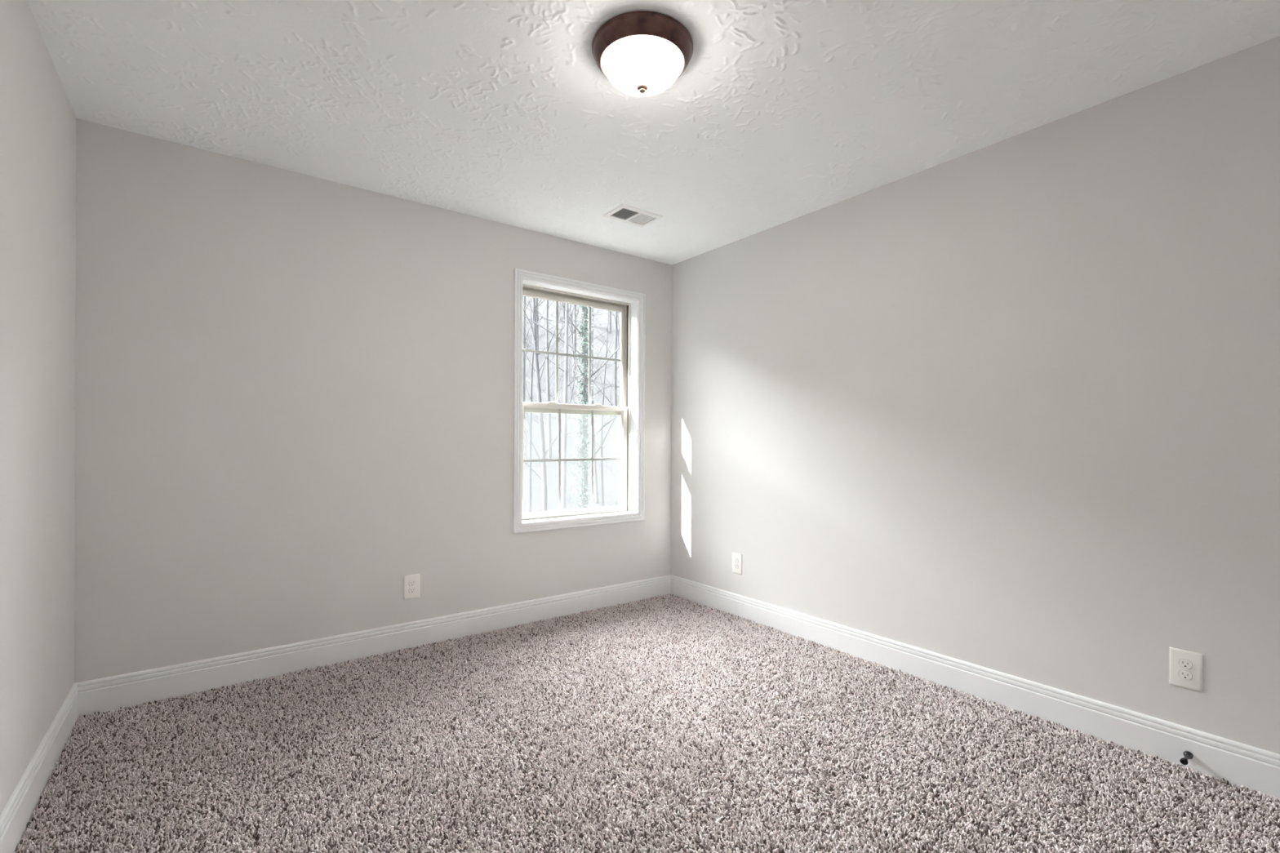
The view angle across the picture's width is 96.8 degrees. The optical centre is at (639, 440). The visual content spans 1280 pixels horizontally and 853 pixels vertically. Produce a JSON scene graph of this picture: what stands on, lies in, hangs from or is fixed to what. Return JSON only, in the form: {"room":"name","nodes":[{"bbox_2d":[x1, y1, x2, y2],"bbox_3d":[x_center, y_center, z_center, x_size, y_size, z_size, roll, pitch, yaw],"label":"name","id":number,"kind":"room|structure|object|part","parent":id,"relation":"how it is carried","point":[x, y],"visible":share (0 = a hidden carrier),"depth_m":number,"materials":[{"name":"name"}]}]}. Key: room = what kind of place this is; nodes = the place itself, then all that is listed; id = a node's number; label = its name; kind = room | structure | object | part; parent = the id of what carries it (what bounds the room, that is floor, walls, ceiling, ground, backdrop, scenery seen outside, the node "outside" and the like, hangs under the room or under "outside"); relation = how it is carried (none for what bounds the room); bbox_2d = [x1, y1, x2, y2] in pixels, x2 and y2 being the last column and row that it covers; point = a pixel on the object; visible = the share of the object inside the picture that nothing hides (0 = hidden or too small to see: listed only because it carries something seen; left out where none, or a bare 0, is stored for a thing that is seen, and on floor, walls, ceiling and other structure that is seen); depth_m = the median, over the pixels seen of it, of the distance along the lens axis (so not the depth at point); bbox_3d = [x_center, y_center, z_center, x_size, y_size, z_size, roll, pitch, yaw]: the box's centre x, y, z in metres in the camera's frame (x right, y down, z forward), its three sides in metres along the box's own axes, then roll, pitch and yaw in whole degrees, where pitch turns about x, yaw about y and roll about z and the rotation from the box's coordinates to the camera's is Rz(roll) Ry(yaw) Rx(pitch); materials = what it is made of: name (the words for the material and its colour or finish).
{"room":"empty bedroom","nodes":[
{"label":"empty bedroom","id":0,"kind":"room"},
{"bbox_2d":[0,0,75,814],"bbox_3d":[-1.317,-0.068,0.877,0.160,2.490,3.500,0,0,-37],"label":"wall","id":1,"kind":"structure","parent":0,"point":[37,117],"depth_m":1.77,"materials":[{"name":"white paint"}]},
{"bbox_2d":[0,683,78,852],"bbox_3d":[-1.252,1.077,0.930,0.014,0.162,3.500,0,0,-37],"label":"baseboard","id":2,"kind":"structure","parent":1,"relation":"attached to","point":[15,817],"depth_m":1.77,"materials":[{"name":"white wood"}]},
{"bbox_2d":[74,118,671,683],"bbox_3d":[-1.085,-0.067,3.345,3.504,2.490,0.160,0,0,-37],"label":"wall","id":3,"kind":"structure","parent":0,"point":[294,391],"depth_m":2.79,"materials":[{"name":"white paint"}]},
{"bbox_2d":[75,574,671,719],"bbox_3d":[-1.036,1.077,3.276,3.184,0.162,0.014,0,0,-37],"label":"baseboard","id":4,"kind":"structure","parent":3,"relation":"attached to","point":[108,694],"depth_m":2.88,"materials":[{"name":"white wood"}]},
{"bbox_2d":[403,573,420,599],"bbox_3d":[-1.250,0.803,3.117,0.086,0.131,0.009,0,0,-37],"label":"wall outlet","id":5,"kind":"object","parent":3,"relation":"attached to","point":[411,582],"visible":1,"depth_m":3.12,"materials":[{"name":"white plastic"}]},
{"bbox_2d":[408,587,415,593],"bbox_3d":[-1.248,0.822,3.115,0.034,0.028,0.003,0,0,-37],"label":"receptacle","id":6,"kind":"object","parent":5,"relation":"attached to","point":[411,590],"depth_m":3.11,"materials":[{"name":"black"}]},
{"bbox_2d":[408,580,415,586],"bbox_3d":[-1.248,0.783,3.115,0.034,0.028,0.003,0,0,-37],"label":"receptacle","id":7,"kind":"object","parent":5,"relation":"attached to","point":[411,583],"depth_m":3.11,"materials":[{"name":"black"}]},
{"bbox_2d":[512,267,645,533],"bbox_3d":[-0.427,-0.241,3.851,1.003,1.618,0.213,0,0,-37],"label":"window","id":8,"kind":"structure","parent":3,"relation":"in","point":[631,305],"depth_m":3.92,"materials":[{"name":"white wood"}]},
{"bbox_2d":[522,301,620,404],"bbox_3d":[-0.459,-0.587,3.899,0.809,0.710,0.003,0,0,-37],"label":"grille","id":9,"kind":"object","parent":8,"relation":"attached to","point":[590,304],"depth_m":3.95,"materials":[{"name":"grey"}]},
{"bbox_2d":[523,408,621,511],"bbox_3d":[-0.442,0.130,3.869,0.781,0.696,0.003,0,0,-37],"label":"grille","id":10,"kind":"object","parent":8,"relation":"attached to","point":[589,411],"depth_m":3.92,"materials":[{"name":"grey"}]},
{"bbox_3d":[-0.459,-0.580,3.899,0.881,0.796,0.029,0,0,-37],"label":"sash","id":11,"kind":"part","parent":8,"relation":"part of","materials":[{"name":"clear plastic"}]},
{"bbox_3d":[-0.442,0.132,3.869,0.853,0.750,0.031,0,0,-37],"label":"sash","id":12,"kind":"part","parent":8,"relation":"part of","materials":[{"name":"glass"}]},
{"bbox_2d":[16,597,1279,852],"bbox_3d":[0.013,1.165,1.884,3.184,0.034,3.500,0,0,-37],"label":"floor","id":13,"kind":"structure","parent":0,"point":[531,745],"depth_m":1.84,"materials":[{"name":"grey carpet"}]},
{"bbox_2d":[13,593,1279,852],"bbox_3d":[0.013,1.138,1.884,3.162,0.024,3.478,0,0,-37],"label":"carpet","id":14,"kind":"structure","parent":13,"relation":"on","point":[601,620],"depth_m":2.01,"materials":[{"name":"grey carpet"}]},
{"bbox_2d":[26,0,1279,265],"bbox_3d":[0.022,-1.366,1.884,3.504,0.124,3.820,0,0,-37],"label":"ceiling","id":15,"kind":"structure","parent":0,"point":[780,112],"depth_m":2.11,"materials":[{"name":"white paint"}]},
{"bbox_2d":[602,204,663,227],"bbox_3d":[-0.039,-1.300,3.312,0.290,0.016,0.205,0,0,-37],"label":"ceiling vent","id":16,"kind":"object","parent":15,"relation":"in","point":[624,213],"visible":1,"depth_m":3.30,"materials":[{"name":"white metal"}]},
{"bbox_2d":[591,10,693,93],"bbox_3d":[0.008,-1.234,1.895,0.337,0.148,0.337,0,0,-37],"label":"ceiling light","id":17,"kind":"object","parent":15,"relation":"attached to","point":[642,51],"visible":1,"depth_m":1.87,"materials":[{"name":"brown glass"}]},
{"bbox_3d":[-0.046,-1.262,1.890,0.070,0.056,0.056,0,0,-6],"label":"bulb","id":18,"kind":"part","parent":17,"relation":"part of","materials":[{"name":"white glass"}]},
{"bbox_3d":[0.063,-1.262,1.901,0.070,0.056,0.056,0,0,-6],"label":"bulb","id":19,"kind":"part","parent":17,"relation":"part of","materials":[{"name":"white glass"}]},
{"bbox_2d":[671,35,1279,754],"bbox_3d":[1.352,-0.058,2.891,0.160,2.490,3.500,0,0,-37],"label":"wall","id":20,"kind":"structure","parent":0,"point":[1011,406],"depth_m":2.38,"materials":[{"name":"white paint"}]},
{"bbox_2d":[732,552,742,574],"bbox_3d":[0.629,0.802,3.705,0.009,0.131,0.086,0,0,-37],"label":"wall outlet","id":21,"kind":"object","parent":20,"relation":"attached to","point":[736,557],"visible":1,"depth_m":3.70,"materials":[{"name":"white plastic"}]},
{"bbox_2d":[670,574,1279,800],"bbox_3d":[1.278,1.086,2.839,0.014,0.162,3.500,0,0,-37],"label":"baseboard","id":22,"kind":"structure","parent":20,"relation":"attached to","point":[1257,769],"depth_m":2.36,"materials":[{"name":"white wood"}]},
{"bbox_2d":[1179,751,1193,764],"bbox_3d":[1.884,1.098,1.961,0.076,0.026,0.026,0,0,-37],"label":"doorstop","id":23,"kind":"object","parent":22,"relation":"attached to","point":[1188,755],"visible":1,"depth_m":1.97,"materials":[{"name":"black metal"}]},
{"bbox_3d":[1.885,1.098,1.962,0.049,0.013,0.013,0,0,-37],"label":"rod","id":24,"kind":"part","parent":23,"relation":"part of","materials":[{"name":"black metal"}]},
{"bbox_2d":[1168,647,1202,692],"bbox_3d":[1.917,0.805,1.998,0.009,0.131,0.086,0,0,-37],"label":"wall outlet","id":25,"kind":"object","parent":20,"relation":"attached to","point":[1185,667],"visible":1,"depth_m":1.99,"materials":[{"name":"white plastic"}]},
{"bbox_2d":[1178,670,1192,679],"bbox_3d":[1.916,0.825,1.997,0.001,0.030,0.036,0,0,-37],"label":"receptacle","id":26,"kind":"object","parent":25,"relation":"attached to","point":[1183,674],"depth_m":1.99,"materials":[{"name":"white plastic"}]},
{"bbox_2d":[1178,658,1192,669],"bbox_3d":[1.916,0.786,1.997,0.001,0.030,0.036,0,0,-37],"label":"receptacle","id":27,"kind":"object","parent":25,"relation":"attached to","point":[1184,664],"depth_m":1.99,"materials":[{"name":"white plastic"}]},
{"label":"outside","id":28,"kind":"structure","parent":0,"visible":0},
{"bbox_2d":[522,296,620,512],"bbox_3d":[-32.149,-5.469,16.999,190.000,25.269,59.000,0,0,-37],"label":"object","id":29,"kind":"structure","parent":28,"point":[611,484],"depth_m":24.68,"materials":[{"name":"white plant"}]},
{"bbox_2d":[530,297,545,354],"bbox_3d":[-6.290,-11.723,28.625,6.298,14.777,6.485,0,0,-7],"label":"bare tree","id":30,"kind":"object","parent":29,"relation":"on","point":[537,317],"visible":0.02,"depth_m":29.37,"materials":[{"name":"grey plant"}]},
{"bbox_2d":[522,296,555,418],"bbox_3d":[-5.108,-7.781,23.529,5.457,14.186,6.585,0,0,17],"label":"bare tree","id":31,"kind":"object","parent":29,"relation":"on","point":[524,345],"visible":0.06,"depth_m":23.49,"materials":[{"name":"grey plant"}]},
{"bbox_2d":[561,302,565,318],"bbox_3d":[-5.145,-14.575,34.485,5.758,14.529,6.343,0,0,-3],"label":"bare tree","id":32,"kind":"object","parent":29,"relation":"on","point":[563,308],"visible":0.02,"depth_m":34.30,"materials":[{"name":"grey plant"}]},
{"bbox_2d":[522,295,616,458],"bbox_3d":[-3.507,-7.133,22.738,7.500,15.756,5.718,0,0,28],"label":"bare tree","id":33,"kind":"object","parent":29,"relation":"on","point":[548,421],"visible":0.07,"depth_m":22.01,"materials":[{"name":"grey plant"}]},
{"bbox_2d":[522,297,618,511],"bbox_3d":[-2.782,-3.672,14.918,6.240,18.011,5.948,0,0,-15],"label":"tree","id":34,"kind":"object","parent":29,"relation":"on","point":[544,474],"visible":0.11,"depth_m":15.18,"materials":[{"name":"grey plant"}]},
{"bbox_2d":[522,297,618,512],"bbox_3d":[-3.584,-3.930,17.558,7.780,15.383,6.538,0,0,7],"label":"bare tree","id":35,"kind":"object","parent":29,"relation":"on","point":[536,301],"visible":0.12,"depth_m":16.90,"materials":[{"name":"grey plant"}]},
{"bbox_2d":[522,297,619,509],"bbox_3d":[-0.795,-3.067,14.952,8.684,18.782,7.110,0,0,19],"label":"tree","id":36,"kind":"object","parent":29,"relation":"on","point":[583,495],"visible":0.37,"depth_m":14.80,"materials":[{"name":"green plant"}]},
{"bbox_2d":[523,303,618,503],"bbox_3d":[-2.050,-4.439,19.606,6.805,13.895,6.881,0,0,-33],"label":"bare tree","id":37,"kind":"object","parent":29,"relation":"on","point":[595,475],"visible":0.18,"depth_m":20.92,"materials":[{"name":"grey plant"}]},
{"bbox_2d":[523,302,619,510],"bbox_3d":[-2.206,-1.526,14.437,6.902,16.396,5.556,0,0,-33],"label":"tree","id":38,"kind":"object","parent":29,"relation":"on","point":[563,501],"visible":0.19,"depth_m":13.86,"materials":[{"name":"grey plant"}]},
{"bbox_2d":[528,304,620,505],"bbox_3d":[-0.724,-4.305,20.422,6.559,15.938,7.399,0,0,-1],"label":"bare tree","id":39,"kind":"object","parent":29,"relation":"on","point":[575,304],"visible":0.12,"depth_m":19.60,"materials":[{"name":"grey plant"}]},
{"bbox_2d":[548,301,602,377],"bbox_3d":[-3.163,-10.777,27.889,6.326,15.800,7.159,0,0,11],"label":"bare tree","id":40,"kind":"object","parent":29,"relation":"on","point":[575,308],"visible":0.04,"depth_m":28.41,"materials":[{"name":"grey plant"}]},
{"bbox_2d":[574,311,619,406],"bbox_3d":[-0.839,-8.380,27.358,5.910,14.626,5.259,0,0,-27],"label":"bare tree","id":41,"kind":"object","parent":29,"relation":"on","point":[615,357],"visible":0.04,"depth_m":26.90,"materials":[{"name":"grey plant"}]},
{"bbox_2d":[594,308,619,506],"bbox_3d":[-0.802,-0.408,17.536,1.514,9.591,2.731,0,0,5],"label":"forked tree","id":42,"kind":"object","parent":29,"relation":"on","point":[606,364],"visible":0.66,"depth_m":17.59,"materials":[{"name":"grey plant"}]},
{"bbox_2d":[608,310,611,333],"bbox_3d":[-2.026,-13.667,35.481,6.880,14.070,4.805,0,0,17],"label":"bare tree","id":43,"kind":"object","parent":29,"relation":"on","point":[609,311],"visible":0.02,"depth_m":35.12,"materials":[{"name":"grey plant"}]}
]}

